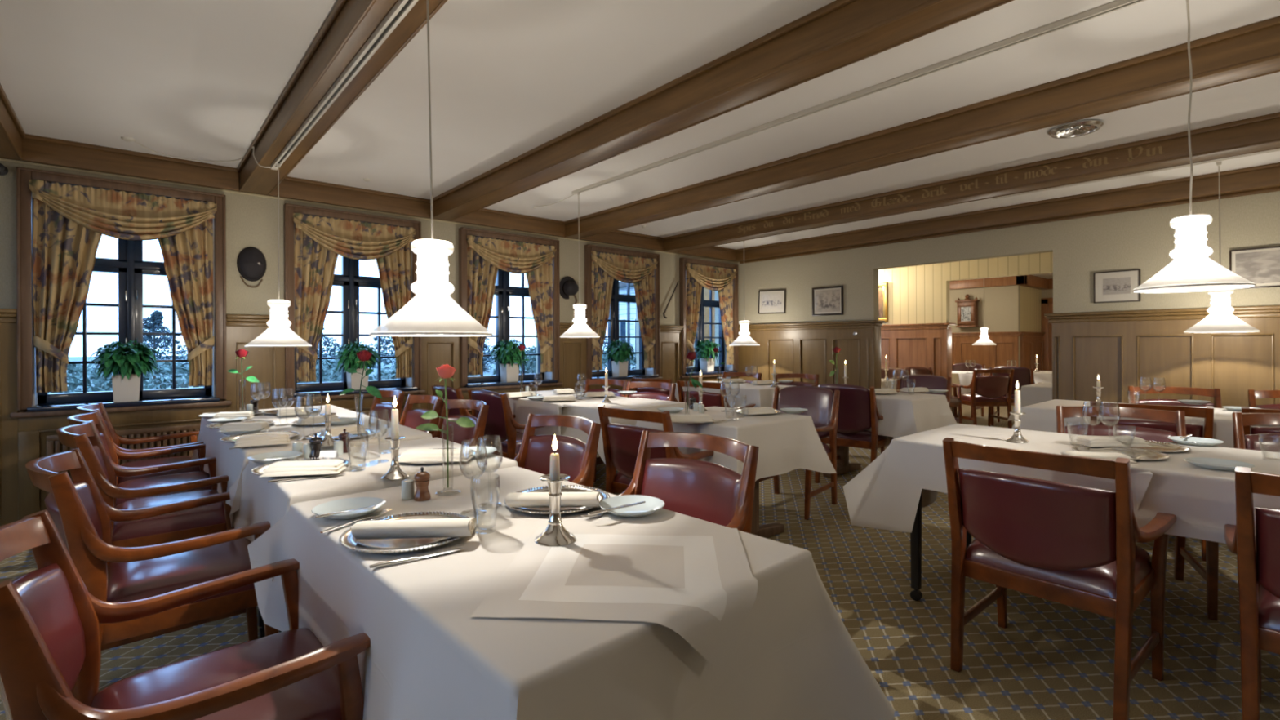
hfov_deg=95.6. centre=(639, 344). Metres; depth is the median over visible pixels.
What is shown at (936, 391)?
bread plate
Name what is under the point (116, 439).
armchair
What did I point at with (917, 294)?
wall
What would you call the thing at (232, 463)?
tablecloth
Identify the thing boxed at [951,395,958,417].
dining table
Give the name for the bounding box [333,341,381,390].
potted plant
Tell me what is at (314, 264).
curtain
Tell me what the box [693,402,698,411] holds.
salt shaker
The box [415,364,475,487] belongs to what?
rose
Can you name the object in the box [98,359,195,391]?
bush
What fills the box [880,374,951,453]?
armchair
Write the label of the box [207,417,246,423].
bread plate
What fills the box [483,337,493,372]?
conifer
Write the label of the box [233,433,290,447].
napkin
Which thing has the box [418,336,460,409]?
trim
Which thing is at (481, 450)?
bread plate
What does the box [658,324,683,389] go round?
trim
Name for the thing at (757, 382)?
napkin
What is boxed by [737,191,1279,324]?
wall
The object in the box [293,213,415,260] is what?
swag valance
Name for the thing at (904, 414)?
tablecloth
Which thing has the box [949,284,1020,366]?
wall
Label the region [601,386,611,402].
candlestick
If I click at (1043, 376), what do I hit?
tablecloth
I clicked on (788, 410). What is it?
bread plate
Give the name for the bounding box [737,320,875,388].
trim
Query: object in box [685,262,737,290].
swag valance
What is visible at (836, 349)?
rose
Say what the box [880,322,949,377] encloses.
wainscoting
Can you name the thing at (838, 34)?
ceiling beam
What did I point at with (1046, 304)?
door
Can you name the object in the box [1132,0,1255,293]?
pendant lamp
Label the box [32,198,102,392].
curtain
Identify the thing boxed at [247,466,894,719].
tablecloth
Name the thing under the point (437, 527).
napkin
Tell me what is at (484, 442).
bowl
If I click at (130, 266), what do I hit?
window
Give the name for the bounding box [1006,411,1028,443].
candlestick
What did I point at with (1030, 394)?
tablecloth
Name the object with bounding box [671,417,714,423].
charger plate
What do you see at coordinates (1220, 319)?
pendant lamp
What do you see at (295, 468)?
napkin
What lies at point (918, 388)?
napkin
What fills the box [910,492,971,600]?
dining table
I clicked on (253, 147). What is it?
cable
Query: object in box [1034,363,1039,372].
candlestick
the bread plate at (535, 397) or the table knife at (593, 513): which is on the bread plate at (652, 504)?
the table knife at (593, 513)
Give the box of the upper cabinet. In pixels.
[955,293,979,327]
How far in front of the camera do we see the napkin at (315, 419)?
2.97 m
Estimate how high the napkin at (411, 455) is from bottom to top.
0.033 m
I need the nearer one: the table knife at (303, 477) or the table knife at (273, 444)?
the table knife at (303, 477)
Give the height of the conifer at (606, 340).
2.310 m
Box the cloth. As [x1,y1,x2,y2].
[471,524,757,673]
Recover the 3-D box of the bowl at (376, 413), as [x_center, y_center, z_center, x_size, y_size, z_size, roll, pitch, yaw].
[-0.972,0.292,2.072,0.071,0.102,0.071,0,0,-41]
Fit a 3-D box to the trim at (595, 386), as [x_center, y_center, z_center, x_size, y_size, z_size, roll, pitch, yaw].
[-0.185,0.786,6.593,1.060,0.790,0.042,0,0,-41]
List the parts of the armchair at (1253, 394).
post, rail, backrest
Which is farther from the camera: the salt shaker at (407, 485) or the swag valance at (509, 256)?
the swag valance at (509, 256)
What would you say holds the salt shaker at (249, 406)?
on the tablecloth at (232, 463)
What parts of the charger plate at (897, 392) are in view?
plate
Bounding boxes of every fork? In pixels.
[320,507,391,533]
[581,503,631,517]
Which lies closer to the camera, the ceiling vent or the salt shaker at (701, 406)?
the ceiling vent
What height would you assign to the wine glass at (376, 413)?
0.190 m
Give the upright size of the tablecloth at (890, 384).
0.358 m
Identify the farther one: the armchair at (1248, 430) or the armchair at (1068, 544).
the armchair at (1248, 430)
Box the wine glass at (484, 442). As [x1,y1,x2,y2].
[459,441,487,511]
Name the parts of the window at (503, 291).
sash, sill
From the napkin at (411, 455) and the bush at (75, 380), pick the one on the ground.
the bush at (75, 380)
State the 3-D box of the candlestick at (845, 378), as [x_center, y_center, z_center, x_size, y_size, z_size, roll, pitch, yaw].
[1.886,0.367,5.326,0.084,0.129,0.084,0,0,32]
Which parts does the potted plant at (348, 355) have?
pot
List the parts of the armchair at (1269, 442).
post, rail, backrest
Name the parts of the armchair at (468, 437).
post, backrest, rail, armrest, post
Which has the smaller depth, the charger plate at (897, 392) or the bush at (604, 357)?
the charger plate at (897, 392)
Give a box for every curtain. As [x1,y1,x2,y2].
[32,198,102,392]
[157,218,214,386]
[293,223,337,382]
[375,241,413,377]
[466,240,497,375]
[525,257,553,372]
[591,254,613,370]
[633,269,654,368]
[685,266,702,366]
[717,280,734,364]
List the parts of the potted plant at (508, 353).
pot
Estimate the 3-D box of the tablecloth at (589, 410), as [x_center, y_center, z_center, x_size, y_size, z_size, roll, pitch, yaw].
[-0.086,0.609,4.252,0.929,0.348,0.706,0,0,-41]
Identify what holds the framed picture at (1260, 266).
attached to the wall at (1144, 240)
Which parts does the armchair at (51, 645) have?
rail, post, backrest, post, armrest, armrest, seat, leg, leg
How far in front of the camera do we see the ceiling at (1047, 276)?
11.06 m
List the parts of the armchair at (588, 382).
post, backrest, rail, post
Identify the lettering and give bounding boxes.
[737,145,1164,234]
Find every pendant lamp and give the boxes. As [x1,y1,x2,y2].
[244,163,311,346]
[368,0,493,336]
[560,192,599,337]
[728,240,759,346]
[972,278,996,345]
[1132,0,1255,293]
[1183,161,1260,333]
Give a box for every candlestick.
[319,413,336,446]
[381,435,408,480]
[533,473,575,546]
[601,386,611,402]
[696,390,706,410]
[769,373,778,387]
[842,377,848,384]
[882,368,889,380]
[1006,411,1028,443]
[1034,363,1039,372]
[1093,386,1104,402]
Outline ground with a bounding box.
[48,351,608,393]
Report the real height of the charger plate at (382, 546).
0.015 m
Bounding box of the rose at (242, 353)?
[227,349,259,409]
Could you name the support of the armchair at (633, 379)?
on the floor
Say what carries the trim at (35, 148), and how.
attached to the wall at (252, 221)
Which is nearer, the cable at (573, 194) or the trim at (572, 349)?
the cable at (573, 194)
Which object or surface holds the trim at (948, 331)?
attached to the wall at (917, 294)
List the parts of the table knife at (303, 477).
handle, blade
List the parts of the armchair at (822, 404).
post, backrest, leg, seat, armrest, seat rail, post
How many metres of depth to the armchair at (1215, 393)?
4.42 m
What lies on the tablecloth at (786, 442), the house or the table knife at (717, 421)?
the table knife at (717, 421)
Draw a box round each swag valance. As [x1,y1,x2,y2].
[28,179,217,240]
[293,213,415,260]
[466,235,556,273]
[591,250,657,283]
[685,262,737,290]
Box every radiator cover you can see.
[46,424,200,494]
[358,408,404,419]
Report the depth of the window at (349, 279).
4.80 m
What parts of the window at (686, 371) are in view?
sash, sill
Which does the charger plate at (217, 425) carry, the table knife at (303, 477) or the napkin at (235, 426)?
the napkin at (235, 426)
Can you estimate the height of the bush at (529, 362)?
1.500 m
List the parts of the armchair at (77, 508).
rail, backrest, post, post, armrest, armrest, seat rail, seat, leg, leg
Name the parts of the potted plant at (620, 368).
pot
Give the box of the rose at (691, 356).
[685,351,702,412]
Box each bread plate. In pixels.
[198,413,216,419]
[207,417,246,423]
[219,427,264,435]
[246,451,302,464]
[311,497,385,519]
[324,417,360,425]
[459,445,497,457]
[526,395,544,400]
[599,494,664,517]
[617,391,636,395]
[657,407,684,413]
[777,380,793,382]
[779,407,807,413]
[928,389,948,393]
[1168,435,1223,446]
[1177,399,1210,404]
[1183,457,1254,471]
[1222,405,1257,411]
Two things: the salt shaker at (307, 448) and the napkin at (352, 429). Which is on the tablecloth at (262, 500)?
the salt shaker at (307, 448)
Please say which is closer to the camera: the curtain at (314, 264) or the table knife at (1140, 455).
the table knife at (1140, 455)
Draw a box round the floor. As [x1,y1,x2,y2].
[0,404,1279,719]
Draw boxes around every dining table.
[257,607,265,637]
[751,479,783,537]
[822,445,861,477]
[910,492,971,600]
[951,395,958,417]
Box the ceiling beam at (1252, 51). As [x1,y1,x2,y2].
[564,15,1279,239]
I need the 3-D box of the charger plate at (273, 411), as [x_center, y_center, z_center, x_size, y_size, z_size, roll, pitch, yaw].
[-2.127,0.412,3.547,0.292,0.015,0.293,0,0,-42]
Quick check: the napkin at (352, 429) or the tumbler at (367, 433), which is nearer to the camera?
the tumbler at (367, 433)
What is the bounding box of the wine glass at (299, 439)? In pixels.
[294,395,313,440]
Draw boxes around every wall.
[0,160,737,411]
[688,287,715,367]
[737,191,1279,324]
[878,251,1053,327]
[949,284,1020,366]
[1019,285,1041,332]
[1041,288,1053,297]
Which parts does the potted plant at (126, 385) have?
pot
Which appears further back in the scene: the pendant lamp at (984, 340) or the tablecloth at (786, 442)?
the pendant lamp at (984, 340)
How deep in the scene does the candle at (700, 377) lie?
3.82 m
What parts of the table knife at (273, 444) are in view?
handle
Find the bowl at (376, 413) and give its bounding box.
[356,413,378,439]
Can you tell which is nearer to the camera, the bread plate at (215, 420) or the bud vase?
the bud vase
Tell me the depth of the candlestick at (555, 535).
1.30 m
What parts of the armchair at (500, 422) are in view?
post, backrest, seat rail, post, seat, armrest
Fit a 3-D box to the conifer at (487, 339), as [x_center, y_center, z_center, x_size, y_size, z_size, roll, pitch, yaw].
[-9.558,0.131,32.824,5.194,2.896,4.408,0,0,-20]
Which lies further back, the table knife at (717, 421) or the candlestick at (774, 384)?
the candlestick at (774, 384)
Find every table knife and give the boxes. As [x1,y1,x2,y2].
[229,444,274,448]
[267,473,345,482]
[315,506,374,517]
[368,547,462,568]
[587,501,645,515]
[712,417,739,422]
[1132,453,1144,461]
[1179,434,1192,439]
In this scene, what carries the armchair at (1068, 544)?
on the floor
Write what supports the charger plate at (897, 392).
on the tablecloth at (904, 414)
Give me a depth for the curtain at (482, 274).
5.41 m
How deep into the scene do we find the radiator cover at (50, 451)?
3.86 m
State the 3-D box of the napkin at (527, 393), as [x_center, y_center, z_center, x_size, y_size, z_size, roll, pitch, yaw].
[-0.991,0.413,4.801,0.271,0.033,0.100,0,0,-42]
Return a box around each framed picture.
[758,288,786,314]
[812,285,843,315]
[878,282,888,321]
[1093,269,1140,303]
[1229,245,1279,289]
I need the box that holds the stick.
[662,281,679,318]
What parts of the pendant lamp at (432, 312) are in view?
cord, lamp shade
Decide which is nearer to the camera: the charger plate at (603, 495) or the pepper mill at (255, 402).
the charger plate at (603, 495)
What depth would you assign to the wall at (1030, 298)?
11.36 m
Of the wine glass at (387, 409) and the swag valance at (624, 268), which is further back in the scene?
the swag valance at (624, 268)
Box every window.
[9,166,231,418]
[280,203,425,402]
[457,226,562,391]
[584,244,662,383]
[679,257,738,378]
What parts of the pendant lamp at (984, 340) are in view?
cord, lamp shade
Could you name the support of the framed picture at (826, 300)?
attached to the wall at (1144, 240)
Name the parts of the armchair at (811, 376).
backrest, rail, post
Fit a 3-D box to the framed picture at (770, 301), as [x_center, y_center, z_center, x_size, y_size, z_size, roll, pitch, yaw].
[1.711,-0.548,7.530,0.020,0.309,0.417,0,2,-41]
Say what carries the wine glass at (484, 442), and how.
on the tablecloth at (793, 656)
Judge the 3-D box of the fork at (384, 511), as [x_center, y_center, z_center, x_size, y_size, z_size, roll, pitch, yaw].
[-0.707,0.441,1.454,0.022,0.008,0.199,0,0,24]
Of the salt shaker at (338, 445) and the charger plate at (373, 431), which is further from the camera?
the charger plate at (373, 431)
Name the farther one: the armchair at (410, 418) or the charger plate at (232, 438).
the armchair at (410, 418)
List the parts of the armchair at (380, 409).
post, backrest, rail, post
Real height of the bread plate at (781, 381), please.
0.023 m
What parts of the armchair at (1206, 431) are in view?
post, backrest, rail, post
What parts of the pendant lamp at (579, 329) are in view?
cord, lamp shade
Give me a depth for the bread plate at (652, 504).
1.56 m
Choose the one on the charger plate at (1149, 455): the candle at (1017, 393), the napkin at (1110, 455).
the napkin at (1110, 455)
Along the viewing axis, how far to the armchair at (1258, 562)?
1.58 m
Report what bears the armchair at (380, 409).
on the floor
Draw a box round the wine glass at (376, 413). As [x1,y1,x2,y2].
[356,413,378,464]
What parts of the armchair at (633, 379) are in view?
post, rail, backrest, post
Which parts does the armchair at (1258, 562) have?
armrest, post, leg, rail, backrest, seat, seat rail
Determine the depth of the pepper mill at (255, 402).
3.58 m
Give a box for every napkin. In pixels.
[213,411,254,418]
[217,421,271,431]
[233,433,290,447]
[258,459,346,477]
[275,407,312,415]
[297,414,340,425]
[318,424,367,436]
[351,518,475,539]
[398,448,473,462]
[505,491,599,507]
[506,391,537,397]
[542,395,576,400]
[553,388,574,393]
[584,391,614,396]
[670,413,715,422]
[721,378,744,382]
[740,406,776,414]
[752,380,776,384]
[867,388,897,393]
[900,386,929,392]
[1061,450,1139,466]
[1074,435,1151,446]
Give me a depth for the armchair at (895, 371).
7.73 m
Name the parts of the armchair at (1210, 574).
post, rail, backrest, post, leg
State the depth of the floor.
2.33 m
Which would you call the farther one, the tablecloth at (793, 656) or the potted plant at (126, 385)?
the potted plant at (126, 385)
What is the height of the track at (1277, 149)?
0.024 m
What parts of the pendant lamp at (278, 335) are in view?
lamp shade, cord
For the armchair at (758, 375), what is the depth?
7.00 m
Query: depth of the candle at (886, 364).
6.89 m
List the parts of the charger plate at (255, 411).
plate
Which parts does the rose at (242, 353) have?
stem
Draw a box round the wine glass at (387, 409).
[368,408,389,462]
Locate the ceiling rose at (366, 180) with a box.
[363,177,371,182]
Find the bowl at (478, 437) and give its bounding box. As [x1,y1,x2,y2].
[475,436,502,474]
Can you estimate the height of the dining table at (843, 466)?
0.726 m
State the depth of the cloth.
1.07 m
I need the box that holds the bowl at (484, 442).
[459,441,487,479]
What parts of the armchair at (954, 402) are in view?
backrest, post, seat rail, seat, armrest, leg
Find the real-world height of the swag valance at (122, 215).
0.322 m
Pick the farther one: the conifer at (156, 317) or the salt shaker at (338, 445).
the conifer at (156, 317)
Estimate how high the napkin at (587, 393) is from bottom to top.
0.033 m
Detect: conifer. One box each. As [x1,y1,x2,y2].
[91,309,188,382]
[316,325,373,373]
[368,336,395,371]
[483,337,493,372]
[483,337,495,364]
[601,335,608,368]
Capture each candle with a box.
[324,393,330,414]
[391,395,399,439]
[549,434,559,479]
[604,368,608,386]
[698,370,702,391]
[773,360,775,373]
[844,360,846,377]
[884,355,887,368]
[1014,381,1020,413]
[1096,374,1100,387]
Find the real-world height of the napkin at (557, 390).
0.033 m
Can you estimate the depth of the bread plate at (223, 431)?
2.63 m
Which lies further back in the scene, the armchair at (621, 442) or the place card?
the armchair at (621, 442)
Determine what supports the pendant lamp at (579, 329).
hanging from the track at (1116, 5)
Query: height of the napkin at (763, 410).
0.033 m
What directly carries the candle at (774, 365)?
on the candlestick at (774, 384)
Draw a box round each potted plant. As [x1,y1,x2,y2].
[88,340,161,402]
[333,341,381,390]
[489,338,528,382]
[604,339,635,376]
[694,339,720,371]
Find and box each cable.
[133,141,271,168]
[534,194,573,206]
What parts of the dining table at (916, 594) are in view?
leg, leg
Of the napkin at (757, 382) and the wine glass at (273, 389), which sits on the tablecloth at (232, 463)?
the wine glass at (273, 389)
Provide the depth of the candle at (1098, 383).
4.01 m
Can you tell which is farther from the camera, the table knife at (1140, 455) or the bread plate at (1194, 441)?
the bread plate at (1194, 441)
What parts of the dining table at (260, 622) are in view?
leg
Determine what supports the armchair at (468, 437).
on the floor
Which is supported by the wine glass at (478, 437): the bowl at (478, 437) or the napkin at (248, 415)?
the bowl at (478, 437)
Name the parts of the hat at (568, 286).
crown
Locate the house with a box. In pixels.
[618,281,635,368]
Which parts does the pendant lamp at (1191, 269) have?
cord, lamp shade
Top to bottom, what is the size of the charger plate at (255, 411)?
0.015 m
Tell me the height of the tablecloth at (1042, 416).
0.405 m
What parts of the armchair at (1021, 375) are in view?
post, leg, seat, backrest, post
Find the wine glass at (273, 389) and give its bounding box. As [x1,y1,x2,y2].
[271,389,288,426]
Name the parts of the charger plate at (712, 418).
plate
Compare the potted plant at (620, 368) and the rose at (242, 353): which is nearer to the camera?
the rose at (242, 353)
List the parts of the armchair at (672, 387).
leg, post, backrest, rail, post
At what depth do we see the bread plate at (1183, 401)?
4.07 m
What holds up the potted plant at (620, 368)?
on the window at (613, 335)
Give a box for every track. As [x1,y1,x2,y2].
[270,0,418,169]
[571,0,1146,195]
[992,148,1279,199]
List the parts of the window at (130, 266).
sill, sash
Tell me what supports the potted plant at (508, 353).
on the window at (503, 291)
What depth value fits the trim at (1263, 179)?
5.19 m
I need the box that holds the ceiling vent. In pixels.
[1048,119,1103,138]
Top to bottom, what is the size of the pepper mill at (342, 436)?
0.092 m
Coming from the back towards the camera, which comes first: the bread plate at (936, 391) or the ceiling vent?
the bread plate at (936, 391)
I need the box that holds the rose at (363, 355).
[338,349,382,425]
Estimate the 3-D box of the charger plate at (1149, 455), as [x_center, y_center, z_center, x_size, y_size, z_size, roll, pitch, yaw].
[1.858,0.424,2.254,0.302,0.015,0.302,0,0,-17]
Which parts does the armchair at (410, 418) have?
post, backrest, rail, post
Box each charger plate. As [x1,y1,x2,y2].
[202,410,261,416]
[205,419,275,428]
[219,431,299,443]
[251,457,350,476]
[263,408,319,414]
[290,417,352,426]
[308,427,381,439]
[338,511,475,554]
[398,447,477,464]
[504,484,609,514]
[564,389,585,393]
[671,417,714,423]
[733,408,780,414]
[875,391,897,394]
[899,389,934,392]
[1071,444,1169,460]
[1117,440,1191,452]
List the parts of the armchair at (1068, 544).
post, leg, rail, backrest, seat, seat rail, post, armrest, leg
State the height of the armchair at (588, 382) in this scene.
0.838 m
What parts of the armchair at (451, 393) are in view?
backrest, post, armrest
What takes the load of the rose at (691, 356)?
in the bud vase
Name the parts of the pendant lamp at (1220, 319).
cord, lamp shade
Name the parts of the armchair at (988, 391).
leg, armrest, post, seat, seat rail, leg, backrest, rail, post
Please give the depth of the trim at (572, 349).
6.13 m
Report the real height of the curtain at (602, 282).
1.250 m
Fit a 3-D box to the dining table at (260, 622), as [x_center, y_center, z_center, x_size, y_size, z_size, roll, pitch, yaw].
[-1.835,0.808,3.144,0.675,0.759,1.710,0,0,-41]
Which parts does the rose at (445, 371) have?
stem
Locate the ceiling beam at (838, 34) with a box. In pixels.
[429,0,1013,221]
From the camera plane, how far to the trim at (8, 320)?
3.45 m
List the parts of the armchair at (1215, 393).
post, rail, backrest, post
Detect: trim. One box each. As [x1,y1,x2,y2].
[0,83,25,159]
[0,133,740,262]
[0,308,18,526]
[17,400,226,519]
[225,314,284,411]
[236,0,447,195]
[284,394,420,422]
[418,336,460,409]
[460,386,558,432]
[557,322,587,392]
[589,381,658,452]
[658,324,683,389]
[681,376,737,381]
[735,162,1279,263]
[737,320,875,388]
[870,320,884,388]
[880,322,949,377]
[943,322,955,411]
[949,275,1053,289]
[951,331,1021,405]
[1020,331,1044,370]
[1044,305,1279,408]
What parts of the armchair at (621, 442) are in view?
post, seat rail, seat, rail, backrest, post, armrest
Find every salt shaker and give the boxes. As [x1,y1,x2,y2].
[246,404,253,411]
[292,441,302,456]
[303,443,311,458]
[333,440,343,455]
[401,479,414,499]
[524,386,528,391]
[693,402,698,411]
[698,404,704,413]
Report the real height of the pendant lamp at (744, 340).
1.301 m
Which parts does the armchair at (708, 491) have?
armrest, post, backrest, rail, armrest, post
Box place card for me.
[319,450,338,457]
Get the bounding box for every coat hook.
[0,163,8,175]
[572,294,577,310]
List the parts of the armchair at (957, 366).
backrest, post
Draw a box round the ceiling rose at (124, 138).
[120,136,135,142]
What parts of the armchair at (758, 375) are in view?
rail, backrest, post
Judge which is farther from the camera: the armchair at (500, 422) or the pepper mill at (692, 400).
the armchair at (500, 422)
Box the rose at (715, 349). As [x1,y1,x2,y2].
[712,347,724,382]
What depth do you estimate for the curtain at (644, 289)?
6.80 m
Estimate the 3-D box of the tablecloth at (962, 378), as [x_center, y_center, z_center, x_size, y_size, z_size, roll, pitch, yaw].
[4.606,0.613,8.965,0.900,0.384,1.044,0,0,-41]
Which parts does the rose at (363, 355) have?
stem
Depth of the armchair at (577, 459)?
2.74 m
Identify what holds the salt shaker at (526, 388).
on the tablecloth at (521, 406)
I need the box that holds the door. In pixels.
[1040,297,1053,371]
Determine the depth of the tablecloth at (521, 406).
4.61 m
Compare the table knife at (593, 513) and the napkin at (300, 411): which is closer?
the table knife at (593, 513)
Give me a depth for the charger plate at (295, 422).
2.97 m
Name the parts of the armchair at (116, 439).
rail, post, post, backrest, armrest, armrest, seat, leg, leg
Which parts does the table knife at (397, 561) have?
handle, blade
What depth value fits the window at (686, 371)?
7.66 m
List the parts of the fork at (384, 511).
handle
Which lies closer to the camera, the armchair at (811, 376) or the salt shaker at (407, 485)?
the salt shaker at (407, 485)
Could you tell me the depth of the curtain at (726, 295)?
7.76 m
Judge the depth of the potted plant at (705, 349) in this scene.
7.53 m
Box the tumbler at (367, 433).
[346,433,368,471]
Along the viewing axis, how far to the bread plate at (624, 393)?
5.04 m
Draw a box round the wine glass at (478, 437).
[475,436,502,503]
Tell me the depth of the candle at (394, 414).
1.86 m
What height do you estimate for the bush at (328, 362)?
1.393 m
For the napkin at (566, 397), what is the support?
on the charger plate
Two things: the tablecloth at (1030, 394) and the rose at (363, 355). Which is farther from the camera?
the tablecloth at (1030, 394)
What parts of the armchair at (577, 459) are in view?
armrest, post, backrest, rail, armrest, post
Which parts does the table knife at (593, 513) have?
handle, blade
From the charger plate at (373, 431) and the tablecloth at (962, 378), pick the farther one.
the tablecloth at (962, 378)
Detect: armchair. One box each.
[0,509,370,719]
[25,448,279,650]
[56,421,234,547]
[66,411,216,505]
[76,402,204,484]
[368,389,404,423]
[398,394,442,434]
[431,385,472,416]
[431,398,488,446]
[467,389,546,459]
[513,413,600,487]
[583,378,627,461]
[593,381,675,482]
[597,404,713,494]
[617,430,759,533]
[631,377,678,401]
[676,379,755,408]
[722,371,761,383]
[759,386,839,519]
[775,373,818,386]
[811,383,894,483]
[880,367,911,378]
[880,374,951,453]
[901,366,963,423]
[942,437,1176,719]
[951,363,985,417]
[951,368,1013,428]
[989,366,1039,425]
[1056,405,1218,620]
[1089,400,1213,561]
[1128,386,1222,408]
[1223,466,1279,719]
[1231,412,1279,584]
[1240,406,1279,435]
[1247,389,1279,409]
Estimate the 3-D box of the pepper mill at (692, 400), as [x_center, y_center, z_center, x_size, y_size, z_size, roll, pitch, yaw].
[0.357,0.392,3.926,0.047,0.092,0.047,0,0,-41]
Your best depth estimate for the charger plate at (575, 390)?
5.35 m
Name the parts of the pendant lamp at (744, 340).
cord, lamp shade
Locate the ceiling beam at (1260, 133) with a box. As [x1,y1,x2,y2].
[663,111,1279,253]
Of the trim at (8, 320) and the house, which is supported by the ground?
the house
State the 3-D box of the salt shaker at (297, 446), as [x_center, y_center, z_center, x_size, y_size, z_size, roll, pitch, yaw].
[-1.324,0.405,2.243,0.035,0.054,0.035,0,0,-41]
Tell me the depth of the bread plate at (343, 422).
3.00 m
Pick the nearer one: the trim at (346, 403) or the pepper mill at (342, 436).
the pepper mill at (342, 436)
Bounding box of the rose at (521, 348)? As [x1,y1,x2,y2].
[514,344,528,365]
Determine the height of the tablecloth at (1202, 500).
0.287 m
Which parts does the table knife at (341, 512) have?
handle, blade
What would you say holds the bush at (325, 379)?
on the ground
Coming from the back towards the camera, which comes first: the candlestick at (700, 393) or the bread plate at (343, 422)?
the candlestick at (700, 393)
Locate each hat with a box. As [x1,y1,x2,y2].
[236,246,266,288]
[560,276,578,298]
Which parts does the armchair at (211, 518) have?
rail, post, backrest, post, armrest, armrest, seat, seat rail, leg, leg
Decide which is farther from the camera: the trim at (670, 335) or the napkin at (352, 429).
the trim at (670, 335)
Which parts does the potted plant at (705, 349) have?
pot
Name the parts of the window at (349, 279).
sash, sill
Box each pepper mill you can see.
[249,396,258,410]
[309,433,322,457]
[338,428,351,453]
[413,466,431,501]
[689,395,696,408]
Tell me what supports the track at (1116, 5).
attached to the ceiling at (188, 79)
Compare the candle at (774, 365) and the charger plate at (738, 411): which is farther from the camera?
the candle at (774, 365)
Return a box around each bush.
[50,360,161,393]
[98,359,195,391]
[193,360,342,387]
[310,359,373,382]
[368,362,473,380]
[490,351,536,375]
[519,345,536,373]
[591,353,635,371]
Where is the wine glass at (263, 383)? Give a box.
[250,382,264,415]
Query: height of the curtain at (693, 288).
1.250 m
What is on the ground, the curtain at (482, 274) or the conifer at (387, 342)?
the conifer at (387, 342)
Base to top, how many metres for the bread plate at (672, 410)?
0.023 m
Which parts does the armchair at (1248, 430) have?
post, rail, backrest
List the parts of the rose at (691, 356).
stem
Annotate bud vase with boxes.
[436,425,459,495]
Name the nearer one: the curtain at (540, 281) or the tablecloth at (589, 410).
the tablecloth at (589, 410)
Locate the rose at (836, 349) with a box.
[829,346,840,379]
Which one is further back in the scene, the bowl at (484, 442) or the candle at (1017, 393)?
the candle at (1017, 393)
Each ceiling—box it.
[0,0,1279,248]
[1031,273,1053,279]
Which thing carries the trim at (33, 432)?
attached to the wall at (252, 221)
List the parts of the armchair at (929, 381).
leg, post, backrest, armrest, post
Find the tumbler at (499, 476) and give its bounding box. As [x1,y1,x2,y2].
[470,475,500,533]
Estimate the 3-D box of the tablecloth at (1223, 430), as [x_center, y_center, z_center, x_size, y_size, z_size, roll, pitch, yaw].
[3.928,0.599,3.074,1.049,0.358,1.499,0,0,-41]
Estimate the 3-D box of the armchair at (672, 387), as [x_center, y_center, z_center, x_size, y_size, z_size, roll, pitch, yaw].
[-0.032,0.763,5.056,0.614,0.838,0.611,0,0,37]
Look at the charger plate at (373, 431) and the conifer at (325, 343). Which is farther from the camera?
the conifer at (325, 343)
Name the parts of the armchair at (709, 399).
post, rail, backrest, post, armrest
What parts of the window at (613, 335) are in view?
sash, sill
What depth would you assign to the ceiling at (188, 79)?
2.88 m
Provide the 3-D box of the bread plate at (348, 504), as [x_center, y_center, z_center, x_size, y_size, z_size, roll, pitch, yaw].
[-0.763,0.436,1.524,0.174,0.023,0.174,0,0,-41]
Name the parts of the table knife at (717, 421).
handle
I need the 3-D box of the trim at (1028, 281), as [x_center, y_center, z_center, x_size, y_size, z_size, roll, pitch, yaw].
[8.310,-1.209,10.491,1.620,0.201,7.200,0,0,-41]
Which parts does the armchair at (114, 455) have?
rail, post, post, backrest, armrest, armrest, seat, leg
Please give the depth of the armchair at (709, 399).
5.27 m
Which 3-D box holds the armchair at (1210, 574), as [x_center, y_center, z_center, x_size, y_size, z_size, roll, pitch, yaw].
[2.380,0.753,2.844,0.614,0.838,0.610,0,0,32]
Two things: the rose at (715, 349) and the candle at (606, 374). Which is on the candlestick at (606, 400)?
the candle at (606, 374)
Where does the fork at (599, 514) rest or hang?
on the tablecloth at (793, 656)
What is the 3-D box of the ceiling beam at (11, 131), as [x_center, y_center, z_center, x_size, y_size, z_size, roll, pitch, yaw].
[-0.918,-1.192,0.167,0.214,0.160,8.655,0,0,-41]
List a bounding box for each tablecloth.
[191,404,432,528]
[229,437,518,581]
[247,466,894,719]
[498,390,633,435]
[555,397,688,464]
[616,406,836,481]
[675,381,791,407]
[843,423,1152,533]
[866,391,956,438]
[880,378,897,389]
[951,370,977,395]
[1007,382,1052,421]
[1011,399,1204,432]
[1030,370,1052,383]
[1130,440,1279,543]
[1185,407,1279,448]
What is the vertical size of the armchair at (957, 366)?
0.852 m
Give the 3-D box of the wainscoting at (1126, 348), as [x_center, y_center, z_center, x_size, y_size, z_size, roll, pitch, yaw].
[5.366,0.438,3.329,0.075,1.440,5.128,0,0,-41]
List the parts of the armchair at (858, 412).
post, backrest, seat rail, seat, post, armrest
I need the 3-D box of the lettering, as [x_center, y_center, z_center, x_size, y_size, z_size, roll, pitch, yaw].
[2.139,-1.203,4.863,0.001,0.100,3.371,0,0,-41]
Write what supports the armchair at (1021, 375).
on the floor

